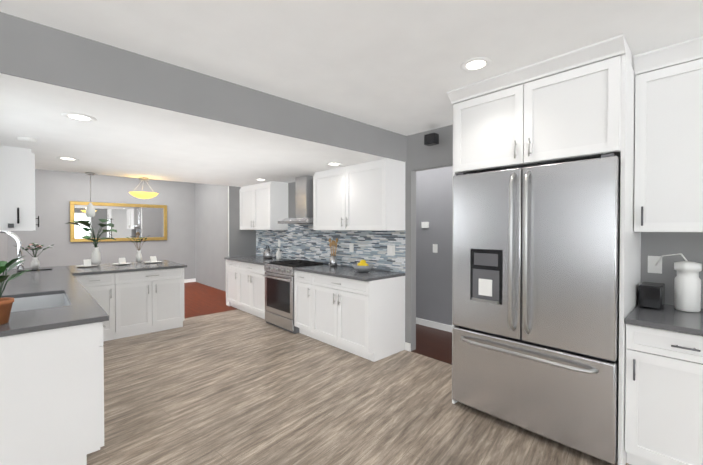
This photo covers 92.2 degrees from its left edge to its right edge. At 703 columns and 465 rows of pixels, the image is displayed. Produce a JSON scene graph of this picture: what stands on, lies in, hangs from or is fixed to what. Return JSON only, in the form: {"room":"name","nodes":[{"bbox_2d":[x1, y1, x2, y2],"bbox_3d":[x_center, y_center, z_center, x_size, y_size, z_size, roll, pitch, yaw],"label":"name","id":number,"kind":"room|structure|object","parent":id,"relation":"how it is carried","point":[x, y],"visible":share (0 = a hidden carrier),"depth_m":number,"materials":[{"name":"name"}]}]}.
{"room":"kitchen","nodes":[
{"label":"kitchen","id":0,"kind":"room"},
{"bbox_2d":[0,233,7,268],"bbox_3d":[-4.368,0.000,4.048,0.100,2.750,7.000,-1,1,-43],"label":"wall","id":1,"kind":"structure","parent":0,"point":[3,246],"depth_m":5.78,"materials":[{"name":"grey paint"}]},
{"bbox_2d":[0,145,38,230],"bbox_3d":[-3.619,-0.419,3.620,0.402,0.798,1.243,-1,1,-43],"label":"upper cabinet","id":2,"kind":"object","parent":1,"relation":"attached to","point":[17,188],"visible":1,"depth_m":3.23,"materials":[{"name":"white paint"}]},
{"bbox_2d":[8,169,195,278],"bbox_3d":[-5.129,-0.048,8.214,4.720,2.750,0.100,-1,1,-43],"label":"wall","id":3,"kind":"structure","parent":0,"point":[56,192],"depth_m":7.64,"materials":[{"name":"grey paint"}]},
{"bbox_2d":[70,201,166,241],"bbox_3d":[-5.350,-0.239,7.900,1.890,0.880,0.045,-1,1,-43],"label":"mirror","id":4,"kind":"object","parent":3,"relation":"attached to","point":[137,221],"visible":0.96,"depth_m":7.88,"materials":[{"name":"clear glass"}]},
{"bbox_2d":[184,278,195,282],"bbox_3d":[-5.454,1.286,7.845,3.520,0.090,0.012,-1,1,-43],"label":"baseboard","id":5,"kind":"structure","parent":3,"relation":"attached to","point":[185,280],"depth_m":8.94,"materials":[{"name":"white wood"}]},
{"bbox_2d":[0,73,398,186],"bbox_3d":[-1.884,-1.005,4.045,3.520,0.360,3.600,-1,1,-43],"label":"ceiling soffit","id":6,"kind":"structure","parent":0,"point":[121,138],"depth_m":3.09,"materials":[{"name":"white paint"}]},
{"bbox_2d":[17,136,36,142],"bbox_3d":[-2.786,-0.794,2.905,0.124,0.030,0.124,-1,1,-43],"label":"smoke detector","id":7,"kind":"object","parent":6,"relation":"attached to","point":[26,139],"visible":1,"depth_m":2.87,"materials":[{"name":"white plastic"}]},
{"bbox_2d":[56,157,78,160],"bbox_3d":[-3.152,-0.818,3.757,0.196,0.006,0.196,-1,1,-43],"label":"recessed light","id":8,"kind":"object","parent":6,"relation":"attached to","point":[68,158],"visible":0.98,"depth_m":3.74,"materials":[{"name":"beige plastic"}]},
{"bbox_2d":[61,112,96,121],"bbox_3d":[-1.896,-0.802,2.357,0.196,0.006,0.196,-1,1,-43],"label":"recessed light","id":9,"kind":"object","parent":6,"relation":"attached to","point":[78,117],"visible":1,"depth_m":2.35,"materials":[{"name":"beige plastic"}]},
{"bbox_2d":[85,172,94,216],"bbox_3d":[-3.635,-0.521,4.707,0.110,0.618,0.110,-1,1,-43],"label":"mini pendant light","id":10,"kind":"object","parent":6,"relation":"hanging from","point":[90,209],"visible":1,"depth_m":4.68,"materials":[{"name":"white glass"}]},
{"bbox_2d":[129,177,157,198],"bbox_3d":[-3.189,-0.677,5.195,0.390,0.318,0.390,-1,1,-43],"label":"pendant light","id":11,"kind":"object","parent":6,"relation":"hanging from","point":[144,195],"visible":1,"depth_m":5.12,"materials":[{"name":"yellow glass"}]},
{"bbox_2d":[0,12,405,161],"bbox_3d":[-1.671,-0.948,1.760,6.350,0.301,0.011,-1,1,-43],"label":"beam","id":12,"kind":"structure","parent":6,"relation":"attached to","point":[31,50],"depth_m":2.19,"materials":[{"name":"grey paint"}]},
{"bbox_2d":[326,162,341,165],"bbox_3d":[-0.207,-0.822,4.064,0.196,0.006,0.196,-1,1,-43],"label":"recessed light","id":13,"kind":"object","parent":6,"relation":"attached to","point":[334,164],"visible":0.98,"depth_m":4.07,"materials":[{"name":"beige plastic"}]},
{"bbox_2d":[226,186,255,256],"bbox_3d":[-2.084,-0.027,6.428,0.550,2.750,0.120,-1,1,-43],"label":"wall","id":14,"kind":"structure","parent":0,"point":[242,242],"depth_m":6.29,"materials":[{"name":"grey paint"}]},
{"bbox_2d":[228,186,228,256],"bbox_3d":[-2.252,0.055,6.198,0.010,2.410,0.024,-1,1,-43],"label":"trim","id":15,"kind":"structure","parent":14,"relation":"attached to","point":[228,221],"depth_m":6.19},
{"bbox_2d":[184,282,451,364],"bbox_3d":[-1.006,1.407,3.871,4.720,0.060,12.100,-1,1,-43],"label":"floor","id":16,"kind":"structure","parent":0,"point":[200,299],"depth_m":5.66,"materials":[{"name":"brown wood"}]},
{"bbox_2d":[0,0,702,135],"bbox_3d":[0.440,-1.111,0.254,7.550,0.060,5.100,-1,1,-43],"label":"ceiling","id":17,"kind":"structure","parent":0,"point":[392,65],"depth_m":1.90,"materials":[{"name":"white paint"}]},
{"bbox_2d":[460,57,491,71],"bbox_3d":[0.817,-1.100,2.221,0.196,0.006,0.196,-1,1,-43],"label":"recessed light","id":18,"kind":"object","parent":17,"relation":"in","point":[476,64],"visible":1,"depth_m":2.21,"materials":[{"name":"beige plastic"}]},
{"bbox_2d":[87,309,630,464],"bbox_3d":[-1.074,1.439,1.157,6.350,0.060,8.250,-1,1,-43],"label":"floor","id":19,"kind":"structure","parent":0,"point":[236,387],"depth_m":2.67,"materials":[{"name":"brown wood"}]},
{"bbox_2d":[0,266,108,464],"bbox_3d":[-2.976,0.936,3.159,0.682,0.900,3.720,-1,1,-43],"label":"base cabinet","id":20,"kind":"object","parent":19,"relation":"on","point":[51,375],"depth_m":1.91,"materials":[{"name":"white paint"}]},
{"bbox_2d":[0,229,23,268],"bbox_3d":[-2.485,0.234,2.380,0.256,0.518,0.162,-1,1,-43],"label":"gooseneck faucet","id":21,"kind":"object","parent":20,"relation":"on","point":[19,247],"visible":0.92,"depth_m":2.40,"materials":[{"name":"silver metal"}]},
{"bbox_2d":[0,256,30,324],"bbox_3d":[-1.958,0.310,1.846,0.309,0.377,0.306,-1,1,-43],"label":"plant pot","id":22,"kind":"object","parent":20,"relation":"on","point":[6,303],"visible":1,"depth_m":1.86,"materials":[{"name":"ceramic"}]},
{"bbox_2d":[17,267,51,271],"bbox_3d":[-4.028,0.464,4.305,0.320,0.012,0.300,-1,1,-43],"label":"tray","id":23,"kind":"object","parent":20,"relation":"on","point":[40,268],"visible":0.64,"depth_m":4.27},
{"bbox_2d":[16,243,52,268],"bbox_3d":[-4.014,0.295,4.280,0.381,0.322,0.317,-1,1,-43],"label":"vase","id":24,"kind":"object","parent":23,"relation":"on","point":[34,263],"visible":0.94,"depth_m":4.28,"materials":[{"name":"white ceramic"}]},
{"bbox_2d":[67,268,120,341],"bbox_3d":[-3.337,0.937,4.379,0.478,0.870,0.650,-1,1,-43],"label":"base cabinet","id":25,"kind":"object","parent":19,"relation":"on","point":[105,289],"depth_m":4.23,"materials":[{"name":"white paint"}]},
{"bbox_2d":[121,268,184,337],"bbox_3d":[-2.928,0.932,4.766,0.880,0.870,0.650,-1,1,-43],"label":"base cabinet","id":26,"kind":"object","parent":19,"relation":"on","point":[136,298],"depth_m":4.56,"materials":[{"name":"white paint"}]},
{"bbox_2d":[65,260,186,275],"bbox_3d":[-3.178,0.482,4.783,1.272,0.030,1.075,-1,1,-43],"label":"countertop","id":27,"kind":"structure","parent":26,"relation":"on","point":[141,266],"depth_m":4.54,"materials":[{"name":"grey stone"}]},
{"bbox_2d":[76,259,96,266],"bbox_3d":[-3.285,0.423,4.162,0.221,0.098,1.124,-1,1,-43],"label":"place setting","id":28,"kind":"object","parent":27,"relation":"on","point":[86,263],"depth_m":4.61,"materials":[{"name":"white ceramic"}]},
{"bbox_2d":[65,219,116,264],"bbox_3d":[-3.699,0.131,4.819,0.595,0.667,0.624,-1,1,-43],"label":"vase","id":29,"kind":"object","parent":27,"relation":"on","point":[96,257],"visible":0.98,"depth_m":4.82,"materials":[{"name":"white ceramic"}]},
{"bbox_2d":[113,258,130,264],"bbox_3d":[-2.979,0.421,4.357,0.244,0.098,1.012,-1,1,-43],"label":"place setting","id":30,"kind":"object","parent":27,"relation":"on","point":[121,261],"depth_m":4.88,"materials":[{"name":"white ceramic"}]},
{"bbox_2d":[127,235,149,261],"bbox_3d":[-3.296,0.251,5.236,0.338,0.418,0.261,-1,1,-43],"label":"vase","id":31,"kind":"object","parent":27,"relation":"on","point":[138,256],"visible":1,"depth_m":5.23,"materials":[{"name":"white ceramic"}]},
{"bbox_2d":[145,256,161,262],"bbox_3d":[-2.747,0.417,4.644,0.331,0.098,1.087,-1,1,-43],"label":"place setting","id":32,"kind":"object","parent":27,"relation":"on","point":[153,259],"depth_m":5.15,"materials":[{"name":"white ceramic"}]},
{"bbox_2d":[224,255,290,318],"bbox_3d":[-1.584,0.905,5.833,0.652,0.900,1.442,-1,1,-43],"label":"base cabinet","id":33,"kind":"object","parent":19,"relation":"on","point":[245,284],"visible":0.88,"depth_m":5.61,"materials":[{"name":"white paint"}]},
{"bbox_2d":[263,246,280,259],"bbox_3d":[-1.369,0.341,5.782,0.185,0.224,0.373,-1,1,-43],"label":"bottles","id":34,"kind":"object","parent":33,"relation":"on","point":[267,253],"visible":1,"depth_m":5.78,"materials":[{"name":"white plastic"}]},
{"bbox_2d":[263,259,325,333],"bbox_3d":[-0.847,0.901,5.010,0.680,0.926,0.760,-1,1,-43],"label":"range","id":35,"kind":"object","parent":19,"relation":"on","point":[279,293],"visible":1,"depth_m":4.79,"materials":[{"name":"metal"}]},
{"bbox_2d":[292,264,404,361],"bbox_3d":[-0.084,0.923,4.248,0.652,0.900,1.388,-1,1,-43],"label":"base cabinet","id":36,"kind":"object","parent":19,"relation":"on","point":[352,310],"visible":1,"depth_m":3.86,"materials":[{"name":"white paint"}]},
{"bbox_2d":[329,238,337,266],"bbox_3d":[-0.248,0.271,4.643,0.148,0.390,0.103,-1,1,-43],"label":"utensil crock","id":37,"kind":"object","parent":36,"relation":"on","point":[333,260],"visible":1,"depth_m":4.61,"materials":[{"name":"metal"}]},
{"bbox_2d":[352,260,373,271],"bbox_3d":[0.139,0.400,4.075,0.270,0.147,0.270,-1,1,-43],"label":"lemon bowl","id":38,"kind":"object","parent":36,"relation":"on","point":[362,266],"visible":1,"depth_m":4.01,"materials":[{"name":"white ceramic"}]},
{"bbox_2d":[452,153,620,464],"bbox_3d":[1.401,0.464,2.544,0.808,1.858,1.040,-1,1,-43],"label":"fridge","id":39,"kind":"object","parent":19,"relation":"on","point":[536,282],"visible":0.96,"depth_m":2.21,"materials":[{"name":"metal"}]},
{"bbox_2d":[447,34,640,464],"bbox_3d":[1.413,0.144,2.552,0.793,2.498,1.094,-1,1,-43],"label":"tall cabinet","id":40,"kind":"object","parent":19,"relation":"on","point":[576,104],"visible":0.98,"depth_m":2.16,"materials":[{"name":"white paint"}]},
{"bbox_2d":[625,36,702,464],"bbox_3d":[2.179,0.152,1.824,0.682,2.498,1.011,-1,1,-43],"label":"cabinet","id":41,"kind":"object","parent":19,"relation":"on","point":[664,391],"visible":1,"depth_m":1.97,"materials":[{"name":"white paint"}]},
{"bbox_2d":[639,282,664,309],"bbox_3d":[2.014,0.420,2.267,0.220,0.148,0.115,-1,1,-43],"label":"toaster","id":42,"kind":"object","parent":41,"relation":"on","point":[651,295],"visible":1,"depth_m":2.20,"materials":[{"name":"black metal"}]},
{"bbox_2d":[655,253,701,311],"bbox_3d":[2.117,0.314,2.202,0.166,0.362,0.226,-1,1,-43],"label":"water filter","id":43,"kind":"object","parent":41,"relation":"on","point":[687,288],"visible":0.98,"depth_m":2.11,"materials":[{"name":"white plastic"}]},
{"bbox_2d":[416,166,452,325],"bbox_3d":[0.672,0.109,5.444,0.100,2.500,12.100,-1,1,-43],"label":"wall","id":44,"kind":"structure","parent":0,"point":[434,198],"depth_m":4.83,"materials":[{"name":"grey paint"}]},
{"bbox_2d":[421,222,428,227],"bbox_3d":[1.074,-0.110,4.926,0.020,0.090,0.120,-1,1,-43],"label":"thermostat","id":45,"kind":"object","parent":44,"relation":"attached to","point":[426,225],"depth_m":4.92,"materials":[{"name":"white plastic"}]},
{"bbox_2d":[416,318,451,331],"bbox_3d":[0.666,1.315,5.382,0.012,0.090,12.000,-1,1,-43],"label":"baseboard","id":46,"kind":"structure","parent":44,"relation":"attached to","point":[433,324],"depth_m":4.83,"materials":[{"name":"white wood"}]},
{"bbox_2d":[433,244,437,252],"bbox_3d":[1.191,0.226,4.816,0.006,0.120,0.075,-1,1,-43],"label":"light switch","id":47,"kind":"object","parent":44,"relation":"attached to","point":[435,246],"depth_m":4.81,"materials":[{"name":"white plastic"}]},
{"bbox_2d":[195,125,702,350],"bbox_3d":[-0.054,-0.008,4.755,0.100,2.750,12.100,-1,1,-43],"label":"wall","id":48,"kind":"structure","parent":0,"point":[210,234],"depth_m":3.92,"materials":[{"name":"grey paint"}]},
{"bbox_2d":[240,181,287,229],"bbox_3d":[-1.597,-0.447,6.028,0.382,0.798,1.118,-1,1,-43],"label":"upper cabinet","id":49,"kind":"object","parent":48,"relation":"attached to","point":[264,206],"visible":1,"depth_m":5.72,"materials":[{"name":"white paint"}]},
{"bbox_2d":[278,175,312,223],"bbox_3d":[-0.742,-0.485,5.093,0.392,0.700,0.764,-1,1,-43],"label":"range hood","id":50,"kind":"object","parent":48,"relation":"attached to","point":[304,199],"visible":0.79,"depth_m":4.99,"materials":[{"name":"metal"}]},
{"bbox_2d":[256,224,404,272],"bbox_3d":[-0.611,0.160,5.261,0.014,0.598,3.598,-1,1,-43],"label":"backsplash","id":51,"kind":"structure","parent":48,"relation":"attached to","point":[306,242],"depth_m":4.80,"materials":[{"name":"tile"}]},
{"bbox_2d":[349,243,353,251],"bbox_3d":[-0.001,0.209,4.601,0.007,0.120,0.075,-1,1,-43],"label":"outlet","id":52,"kind":"object","parent":51,"relation":"attached to","point":[351,246],"depth_m":4.60,"materials":[{"name":"white plastic"}]},
{"bbox_2d":[387,245,394,254],"bbox_3d":[0.480,0.215,4.092,0.007,0.120,0.120,-1,1,-43],"label":"outlet","id":53,"kind":"object","parent":51,"relation":"attached to","point":[390,249],"depth_m":4.09,"materials":[{"name":"white plastic"}]},
{"bbox_2d":[313,158,404,230],"bbox_3d":[0.038,-0.427,4.300,0.382,0.798,1.320,-1,1,-43],"label":"upper cabinet","id":54,"kind":"object","parent":48,"relation":"attached to","point":[370,195],"visible":1,"depth_m":3.99,"materials":[{"name":"white paint"}]},
{"bbox_2d":[424,133,438,145],"bbox_3d":[0.865,-0.985,3.596,0.138,0.110,0.130,-1,1,-43],"label":"speaker","id":55,"kind":"object","parent":48,"relation":"attached to","point":[431,139],"visible":1,"depth_m":3.54},
{"bbox_2d":[648,256,661,273],"bbox_3d":[2.128,0.225,2.372,0.006,0.120,0.075,-1,1,-43],"label":"electrical outlet plate","id":56,"kind":"object","parent":48,"relation":"attached to","point":[652,267],"visible":0.79,"depth_m":2.37,"materials":[{"name":"white plastic"}]}
]}

